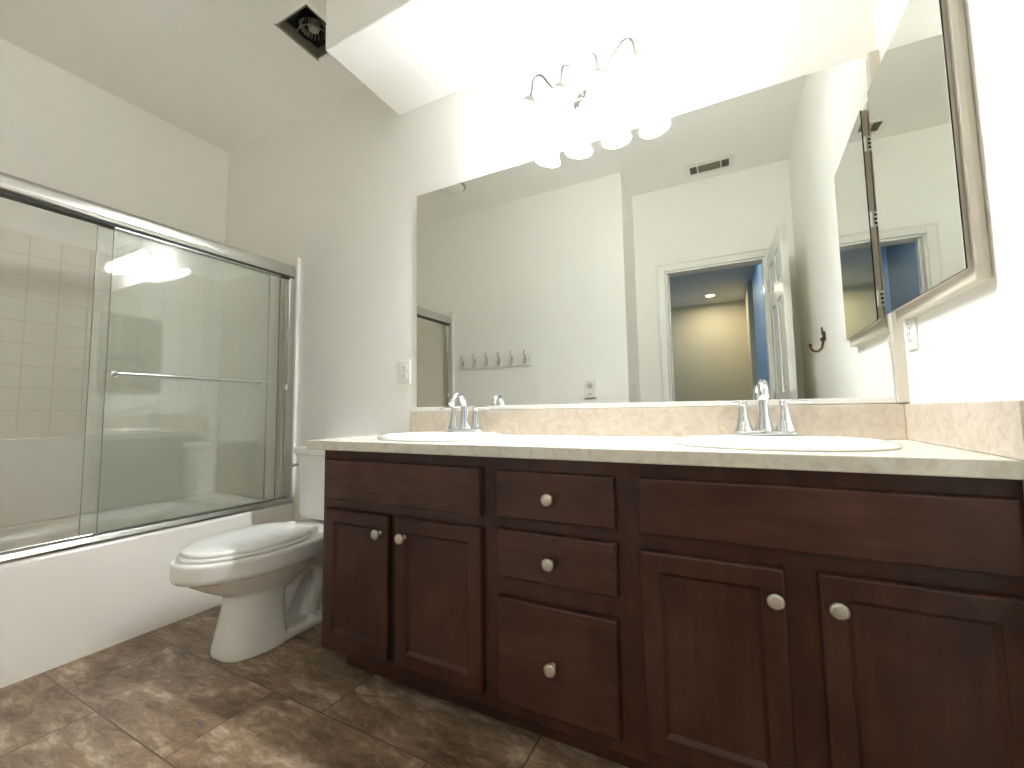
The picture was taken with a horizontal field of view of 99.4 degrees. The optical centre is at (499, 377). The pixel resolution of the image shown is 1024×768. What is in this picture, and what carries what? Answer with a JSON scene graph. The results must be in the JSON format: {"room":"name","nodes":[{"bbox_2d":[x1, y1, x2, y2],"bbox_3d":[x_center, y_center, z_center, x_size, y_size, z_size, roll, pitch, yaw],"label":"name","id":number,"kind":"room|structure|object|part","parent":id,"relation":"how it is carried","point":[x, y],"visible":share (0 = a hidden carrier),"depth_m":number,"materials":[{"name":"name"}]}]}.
{"room":"bathroom","nodes":[
{"label":"bathroom","id":0,"kind":"room"},
{"bbox_2d":[0,38,228,281],"bbox_3d":[-2.293,-0.251,2.136,0.120,2.680,1.710,-3,-5,28],"label":"wall","id":1,"kind":"structure","parent":0,"point":[61,131],"depth_m":2.35,"materials":[{"name":"white paint"}]},
{"bbox_2d":[0,0,364,152],"bbox_3d":[-0.845,-1.702,1.281,3.620,0.040,2.260,-3,-5,28],"label":"ceiling","id":2,"kind":"structure","parent":0,"point":[218,72],"depth_m":2.17,"materials":[{"name":"white paint"}]},
{"bbox_2d":[269,0,332,64],"bbox_3d":[-0.884,-1.716,2.053,0.251,0.196,0.272,-3,-5,28],"label":"exhaust fan","id":3,"kind":"object","parent":2,"relation":"attached to","point":[303,28],"visible":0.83,"depth_m":2.04,"materials":[{"name":"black metal"}]},
{"bbox_3d":[-0.884,-1.675,2.049,0.191,0.003,0.212,-3,-5,28],"label":"blower plate","id":4,"kind":"part","parent":3,"relation":"part of","materials":[{"name":"black metal"}]},
{"bbox_2d":[326,0,665,114],"bbox_3d":[0.198,-1.536,1.591,1.867,0.270,0.465,-3,-5,28],"label":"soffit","id":5,"kind":"structure","parent":2,"relation":"attached to","point":[411,54],"depth_m":1.77,"materials":[{"name":"white paint"}]},
{"bbox_2d":[0,605,628,767],"bbox_3d":[-1.913,0.893,-0.981,3.620,0.100,6.920,-3,-5,28],"label":"floor","id":6,"kind":"structure","parent":0,"point":[157,698],"depth_m":1.28,"materials":[{"name":"tile"}]},
{"bbox_2d":[0,492,293,688],"bbox_3d":[-1.856,0.865,1.889,0.767,0.405,1.584,-3,-5,28],"label":"bathtub","id":7,"kind":"object","parent":6,"relation":"on","point":[59,608],"visible":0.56,"depth_m":1.72,"materials":[{"name":"white ceramic"}]},
{"bbox_2d":[0,227,293,526],"bbox_3d":[-1.875,-0.020,1.962,0.757,1.369,1.588,-3,-5,28],"label":"tub surround","id":8,"kind":"object","parent":7,"relation":"on","point":[164,438],"visible":1,"depth_m":2.38,"materials":[{"name":"glass"}]},
{"bbox_3d":[-2.201,-0.001,2.137,0.015,1.369,1.586,-3,-5,28],"label":"panel","id":9,"kind":"part","parent":8,"relation":"part of","materials":[{"name":"tile"}]},
{"bbox_3d":[-1.494,0.029,2.650,0.742,1.369,0.014,-3,-5,28],"label":"panel","id":10,"kind":"part","parent":8,"relation":"part of","materials":[{"name":"glass"}]},
{"bbox_2d":[0,172,295,563],"bbox_3d":[-1.545,-0.027,1.785,0.097,1.347,1.546,-3,-5,28],"label":"shower door","id":11,"kind":"structure","parent":7,"relation":"on","point":[17,189],"depth_m":1.91,"materials":[{"name":"silver metal"}]},
{"bbox_3d":[-1.456,-0.602,2.089,0.012,0.014,0.743,-3,-5,28],"label":"hanger rail","id":12,"kind":"part","parent":11,"relation":"part of","materials":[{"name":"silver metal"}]},
{"bbox_3d":[-1.410,-0.600,2.114,0.012,0.014,0.744,-3,-5,28],"label":"hanger rail","id":13,"kind":"part","parent":11,"relation":"part of","materials":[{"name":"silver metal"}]},
{"bbox_3d":[-1.447,0.022,2.040,0.006,1.253,0.743,-3,-5,28],"label":"glass panel","id":14,"kind":"part","parent":11,"relation":"part of","materials":[{"name":"clear glass"}]},
{"bbox_3d":[-1.402,0.023,2.065,0.006,1.253,0.744,-3,-5,28],"label":"glass panel","id":15,"kind":"part","parent":11,"relation":"part of","materials":[{"name":"clear glass"}]},
{"bbox_2d":[169,445,324,662],"bbox_3d":[-0.927,0.681,1.835,0.439,0.739,0.807,-3,-5,28],"label":"toilet","id":16,"kind":"object","parent":6,"relation":"on","point":[268,577],"visible":0.87,"depth_m":1.65,"materials":[{"name":"white ceramic"}]},
{"bbox_3d":[-0.993,0.649,1.702,0.348,0.012,0.463,-3,-5,28],"label":"seat","id":17,"kind":"part","parent":16,"relation":"part of","materials":[{"name":"white plastic"}]},
{"bbox_3d":[-0.990,0.631,1.710,0.338,0.020,0.459,-3,-5,28],"label":"lid","id":18,"kind":"part","parent":16,"relation":"part of","materials":[{"name":"white plastic"}]},
{"bbox_3d":[-0.922,0.857,1.814,0.375,0.384,0.797,-3,-5,28],"label":"bowl","id":19,"kind":"part","parent":16,"relation":"part of","materials":[{"name":"white ceramic"}]},
{"bbox_3d":[-0.786,0.352,2.119,0.428,0.044,0.214,-3,-5,28],"label":"tank lid","id":20,"kind":"part","parent":16,"relation":"part of","materials":[{"name":"white ceramic"}]},
{"bbox_3d":[-0.783,0.526,2.108,0.406,0.303,0.194,-3,-5,28],"label":"tank","id":21,"kind":"part","parent":16,"relation":"part of","materials":[{"name":"white ceramic"}]},
{"bbox_2d":[322,450,1023,767],"bbox_3d":[0.252,0.612,1.338,1.742,0.763,0.580,-3,-5,28],"label":"vanity cabinet","id":22,"kind":"object","parent":6,"relation":"on","point":[631,615],"visible":0.98,"depth_m":0.96,"materials":[{"name":"brown wood"}]},
{"bbox_3d":[-0.478,0.672,1.444,0.289,0.446,0.020,-3,-5,28],"label":"door","id":23,"kind":"part","parent":22,"relation":"part of","materials":[{"name":"brown wood"}]},
{"bbox_3d":[-0.392,0.499,1.381,0.034,0.034,0.030,-3,-5,28],"label":"knob","id":24,"kind":"part","parent":22,"relation":"part of","materials":[{"name":"silver metal"}]},
{"bbox_3d":[-0.304,0.495,1.334,0.034,0.034,0.030,-3,-5,28],"label":"knob","id":25,"kind":"part","parent":22,"relation":"part of","materials":[{"name":"silver metal"}]},
{"bbox_3d":[-0.330,0.342,1.388,0.634,0.136,0.020,-3,-5,28],"label":"false drawer","id":26,"kind":"part","parent":22,"relation":"part of","materials":[{"name":"brown wood"}]},
{"bbox_3d":[-0.185,0.656,1.287,0.313,0.446,0.020,-3,-5,28],"label":"door","id":27,"kind":"part","parent":22,"relation":"part of","materials":[{"name":"brown wood"}]},
{"bbox_3d":[0.123,0.314,1.116,0.034,0.034,0.030,-3,-5,28],"label":"knob","id":28,"kind":"part","parent":22,"relation":"part of","materials":[{"name":"silver metal"}]},
{"bbox_3d":[0.125,0.475,1.104,0.034,0.034,0.030,-3,-5,28],"label":"knob","id":29,"kind":"part","parent":22,"relation":"part of","materials":[{"name":"silver metal"}]},
{"bbox_3d":[0.128,0.728,1.084,0.034,0.034,0.030,-3,-5,28],"label":"knob","id":30,"kind":"part","parent":22,"relation":"part of","materials":[{"name":"silver metal"}]},
{"bbox_3d":[0.138,0.314,1.137,0.328,0.127,0.020,-3,-5,28],"label":"drawer","id":31,"kind":"part","parent":22,"relation":"part of","materials":[{"name":"brown wood"}]},
{"bbox_3d":[0.140,0.473,1.124,0.328,0.127,0.020,-3,-5,28],"label":"drawer","id":32,"kind":"part","parent":22,"relation":"part of","materials":[{"name":"brown wood"}]},
{"bbox_3d":[0.142,0.724,1.106,0.324,0.270,0.020,-3,-5,28],"label":"drawer","id":33,"kind":"part","parent":22,"relation":"part of","materials":[{"name":"brown wood"}]},
{"bbox_2d":[306,434,1023,479],"bbox_3d":[0.224,0.217,1.397,1.809,0.033,0.559,-3,-5,28],"label":"countertop","id":34,"kind":"structure","parent":22,"relation":"on","point":[915,457],"depth_m":0.99,"materials":[{"name":"beige stone"}]},
{"bbox_2d":[377,431,502,440],"bbox_3d":[-0.222,0.283,1.611,0.490,0.150,0.406,-3,-5,28],"label":"sink","id":35,"kind":"object","parent":34,"relation":"in","point":[437,435],"visible":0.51,"depth_m":1.49,"materials":[{"name":"white ceramic"}]},
{"bbox_2d":[440,392,490,431],"bbox_3d":[-0.161,0.136,1.739,0.240,0.160,0.134,-3,-5,28],"label":"faucet","id":36,"kind":"object","parent":34,"relation":"on","point":[454,426],"visible":1,"depth_m":1.75,"materials":[{"name":"silver metal"}]},
{"bbox_3d":[-0.214,0.129,1.811,0.080,0.015,0.025,-3,-5,28],"label":"lever","id":37,"kind":"part","parent":36,"relation":"part of","materials":[{"name":"silver metal"}]},
{"bbox_3d":[-0.189,0.173,1.795,0.053,0.076,0.053,-3,-5,28],"label":"handle","id":38,"kind":"part","parent":36,"relation":"part of","materials":[{"name":"silver metal"}]},
{"bbox_3d":[-0.162,0.131,1.739,0.054,0.150,0.132,-3,-5,28],"label":"spout","id":39,"kind":"part","parent":36,"relation":"part of","materials":[{"name":"silver metal"}]},
{"bbox_3d":[-0.142,0.213,1.767,0.164,0.012,0.058,-3,-5,28],"label":"plate","id":40,"kind":"part","parent":36,"relation":"part of","materials":[{"name":"silver metal"}]},
{"bbox_3d":[-0.097,0.168,1.746,0.053,0.076,0.053,-3,-5,28],"label":"handle","id":41,"kind":"part","parent":36,"relation":"part of","materials":[{"name":"silver metal"}]},
{"bbox_3d":[-0.073,0.121,1.736,0.080,0.015,0.025,-3,-5,28],"label":"lever","id":42,"kind":"part","parent":36,"relation":"part of","materials":[{"name":"silver metal"}]},
{"bbox_2d":[717,379,812,434],"bbox_3d":[0.758,0.085,1.246,0.240,0.160,0.134,-3,-5,28],"label":"faucet","id":43,"kind":"object","parent":34,"relation":"on","point":[764,426],"visible":1,"depth_m":1.26,"materials":[{"name":"silver metal"}]},
{"bbox_3d":[0.706,0.077,1.318,0.080,0.015,0.025,-3,-5,28],"label":"lever","id":44,"kind":"part","parent":43,"relation":"part of","materials":[{"name":"silver metal"}]},
{"bbox_3d":[0.731,0.122,1.301,0.053,0.076,0.053,-3,-5,28],"label":"handle","id":45,"kind":"part","parent":43,"relation":"part of","materials":[{"name":"silver metal"}]},
{"bbox_3d":[0.758,0.080,1.245,0.054,0.150,0.132,-3,-5,28],"label":"spout","id":46,"kind":"part","parent":43,"relation":"part of","materials":[{"name":"silver metal"}]},
{"bbox_3d":[0.778,0.161,1.273,0.164,0.012,0.058,-3,-5,28],"label":"plate","id":47,"kind":"part","parent":43,"relation":"part of","materials":[{"name":"silver metal"}]},
{"bbox_3d":[0.823,0.117,1.252,0.053,0.076,0.053,-3,-5,28],"label":"handle","id":48,"kind":"part","parent":43,"relation":"part of","materials":[{"name":"silver metal"}]},
{"bbox_3d":[0.847,0.070,1.243,0.080,0.015,0.025,-3,-5,28],"label":"lever","id":49,"kind":"part","parent":43,"relation":"part of","materials":[{"name":"silver metal"}]},
{"bbox_2d":[673,435,902,450],"bbox_3d":[0.709,0.231,1.112,0.490,0.150,0.406,-3,-5,28],"label":"sink","id":50,"kind":"object","parent":34,"relation":"in","point":[748,442],"visible":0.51,"depth_m":1.05,"materials":[{"name":"white ceramic"}]},
{"bbox_3d":[0.461,0.620,0.941,0.285,0.445,0.020,-3,-5,28],"label":"door","id":51,"kind":"part","parent":22,"relation":"part of","materials":[{"name":"brown wood"}]},
{"bbox_3d":[0.555,0.449,0.873,0.034,0.034,0.030,-3,-5,28],"label":"knob","id":52,"kind":"part","parent":22,"relation":"part of","materials":[{"name":"silver metal"}]},
{"bbox_3d":[0.609,0.288,0.884,0.630,0.131,0.020,-3,-5,28],"label":"false drawer","id":53,"kind":"part","parent":22,"relation":"part of","materials":[{"name":"brown wood"}]},
{"bbox_3d":[0.645,0.442,0.825,0.034,0.034,0.030,-3,-5,28],"label":"knob","id":54,"kind":"part","parent":22,"relation":"part of","materials":[{"name":"silver metal"}]},
{"bbox_3d":[0.765,0.602,0.777,0.294,0.447,0.020,-3,-5,28],"label":"door","id":55,"kind":"part","parent":22,"relation":"part of","materials":[{"name":"brown wood"}]},
{"bbox_2d":[224,0,907,521],"bbox_3d":[-0.319,-0.279,2.114,3.620,2.680,0.120,-3,-5,28],"label":"wall","id":56,"kind":"structure","parent":0,"point":[335,188],"depth_m":2.15,"materials":[{"name":"white paint"}]},
{"bbox_2d":[288,258,300,501],"bbox_3d":[-1.169,-0.003,2.472,0.037,1.391,0.021,-3,-5,28],"label":"trim","id":57,"kind":"structure","parent":56,"relation":"attached to","point":[296,260],"depth_m":2.46,"materials":[{"name":"white plastic"}]},
{"bbox_2d":[399,360,410,383],"bbox_3d":[-0.461,-0.027,2.098,0.071,0.115,0.009,-3,-5,28],"label":"wall outlet","id":58,"kind":"object","parent":56,"relation":"attached to","point":[405,365],"visible":1,"depth_m":2.09,"materials":[{"name":"white plastic"}]},
{"bbox_2d":[401,365,406,370],"bbox_3d":[-0.462,-0.046,2.098,0.034,0.027,0.004,-3,-5,28],"label":"receptacle","id":59,"kind":"object","parent":58,"relation":"attached to","point":[403,367],"depth_m":2.10,"materials":[{"name":"white plastic"}]},
{"bbox_2d":[401,373,406,378],"bbox_3d":[-0.461,-0.007,2.095,0.034,0.027,0.004,-3,-5,28],"label":"receptacle","id":60,"kind":"object","parent":58,"relation":"attached to","point":[403,375],"depth_m":2.09,"materials":[{"name":"white plastic"}]},
{"bbox_2d":[508,37,661,136],"bbox_3d":[0.311,-1.087,1.650,0.581,0.218,0.197,-3,-5,28],"label":"vanity light","id":61,"kind":"object","parent":56,"relation":"attached to","point":[643,80],"visible":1,"depth_m":1.61,"materials":[{"name":"white glass"}]},
{"bbox_3d":[0.103,-1.035,1.718,0.125,0.100,0.125,15,4,28],"label":"lamp shade","id":62,"kind":"part","parent":61,"relation":"part of","materials":[{"name":"white glass"}]},
{"bbox_3d":[0.105,-1.042,1.717,0.055,0.080,0.055,15,4,28],"label":"bulb","id":63,"kind":"part","parent":61,"relation":"part of","materials":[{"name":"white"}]},
{"bbox_3d":[0.223,-1.141,1.708,0.215,0.099,0.035,-1,-5,-3],"label":"arm","id":64,"kind":"part","parent":61,"relation":"part of","materials":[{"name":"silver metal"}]},
{"bbox_3d":[0.225,-1.043,1.652,0.125,0.100,0.125,5,-1,29],"label":"lamp shade","id":65,"kind":"part","parent":61,"relation":"part of","materials":[{"name":"white glass"}]},
{"bbox_3d":[0.226,-1.051,1.653,0.055,0.080,0.055,5,-1,29],"label":"bulb","id":66,"kind":"part","parent":61,"relation":"part of","materials":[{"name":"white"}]},
{"bbox_3d":[0.286,-1.154,1.681,0.129,0.078,0.030,2,-5,-34],"label":"arm","id":67,"kind":"part","parent":61,"relation":"part of","materials":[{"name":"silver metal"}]},
{"bbox_3d":[0.344,-1.157,1.650,0.029,0.076,0.134,-1,-5,-3],"label":"arm","id":68,"kind":"part","parent":61,"relation":"part of","materials":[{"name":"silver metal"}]},
{"bbox_3d":[0.360,-1.059,1.580,0.055,0.080,0.055,-5,-6,28],"label":"bulb","id":69,"kind":"part","parent":61,"relation":"part of","materials":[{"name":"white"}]},
{"bbox_3d":[0.361,-1.051,1.579,0.125,0.100,0.125,-5,-6,28],"label":"lamp shade","id":70,"kind":"part","parent":61,"relation":"part of","materials":[{"name":"white glass"}]},
{"bbox_3d":[0.407,-1.151,1.609,0.035,0.098,0.232,2,-5,-33],"label":"arm","id":71,"kind":"part","parent":61,"relation":"part of","materials":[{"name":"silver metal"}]},
{"bbox_3d":[0.488,-1.065,1.512,0.055,0.080,0.055,-13,-10,27],"label":"bulb","id":72,"kind":"part","parent":61,"relation":"part of","materials":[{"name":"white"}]},
{"bbox_3d":[0.489,-1.058,1.510,0.125,0.100,0.125,-13,-10,27],"label":"lamp shade","id":73,"kind":"part","parent":61,"relation":"part of","materials":[{"name":"white glass"}]},
{"bbox_2d":[416,56,896,410],"bbox_3d":[0.360,-0.409,1.681,1.725,1.050,0.010,-3,-5,28],"label":"wall mirror","id":74,"kind":"object","parent":56,"relation":"attached to","point":[701,256],"visible":1,"depth_m":1.54,"materials":[{"name":"white mirror"}]},
{"bbox_2d":[411,404,906,439],"bbox_3d":[0.361,0.167,1.634,1.764,0.100,0.019,-3,-5,28],"label":"backsplash","id":75,"kind":"structure","parent":56,"relation":"attached to","point":[875,421],"depth_m":1.50,"materials":[{"name":"beige stone"}]},
{"bbox_2d":[867,49,909,402],"bbox_3d":[1.128,-0.453,1.263,0.025,1.050,0.022,-3,-5,28],"label":"trim","id":76,"kind":"structure","parent":56,"relation":"attached to","point":[873,58],"depth_m":1.23,"materials":[{"name":"beige"}]},
{"bbox_2d":[872,0,1023,494],"bbox_3d":[0.688,-0.436,0.294,0.113,2.680,2.140,-3,-5,28],"label":"wall","id":77,"kind":"structure","parent":0,"point":[971,348],"depth_m":0.79,"materials":[{"name":"white paint"}]},
{"bbox_2d":[905,317,918,350],"bbox_3d":[1.103,-0.133,1.166,0.009,0.115,0.071,-3,-5,28],"label":"wall outlet","id":78,"kind":"object","parent":77,"relation":"attached to","point":[910,324],"visible":0.87,"depth_m":1.15,"materials":[{"name":"white plastic"}]},
{"bbox_2d":[905,319,910,326],"bbox_3d":[1.101,-0.152,1.169,0.004,0.027,0.034,-3,-5,28],"label":"receptacle","id":79,"kind":"object","parent":78,"relation":"attached to","point":[908,322],"depth_m":1.17,"materials":[{"name":"white plastic"}]},
{"bbox_2d":[907,330,912,340],"bbox_3d":[1.102,-0.113,1.165,0.004,0.027,0.034,-3,-5,28],"label":"receptacle","id":80,"kind":"object","parent":78,"relation":"attached to","point":[909,332],"depth_m":1.16,"materials":[{"name":"white plastic"}]},
{"bbox_2d":[867,0,991,321],"bbox_3d":[0.993,-0.522,1.037,0.042,0.712,0.462,-3,-5,28],"label":"medicine cabinet","id":81,"kind":"object","parent":77,"relation":"attached to","point":[932,223],"visible":1,"depth_m":0.94,"materials":[{"name":"silver metal"}]},
{"bbox_3d":[0.989,-0.522,1.044,0.012,0.656,0.446,-3,-5,27],"label":"door","id":82,"kind":"part","parent":81,"relation":"part of","materials":[{"name":"beige"}]},
{"bbox_3d":[0.889,-0.532,0.832,0.012,0.650,0.002,-3,-5,28],"label":"plate","id":83,"kind":"part","parent":81,"relation":"part of","materials":[{"name":"beige"}]},
{"bbox_2d":[904,400,1023,459],"bbox_3d":[1.011,0.106,0.971,0.012,0.100,0.574,-3,-5,28],"label":"side splash","id":84,"kind":"object","parent":77,"relation":"attached to","point":[996,428],"visible":1,"depth_m":0.88,"materials":[{"name":"beige stone"}]}
]}

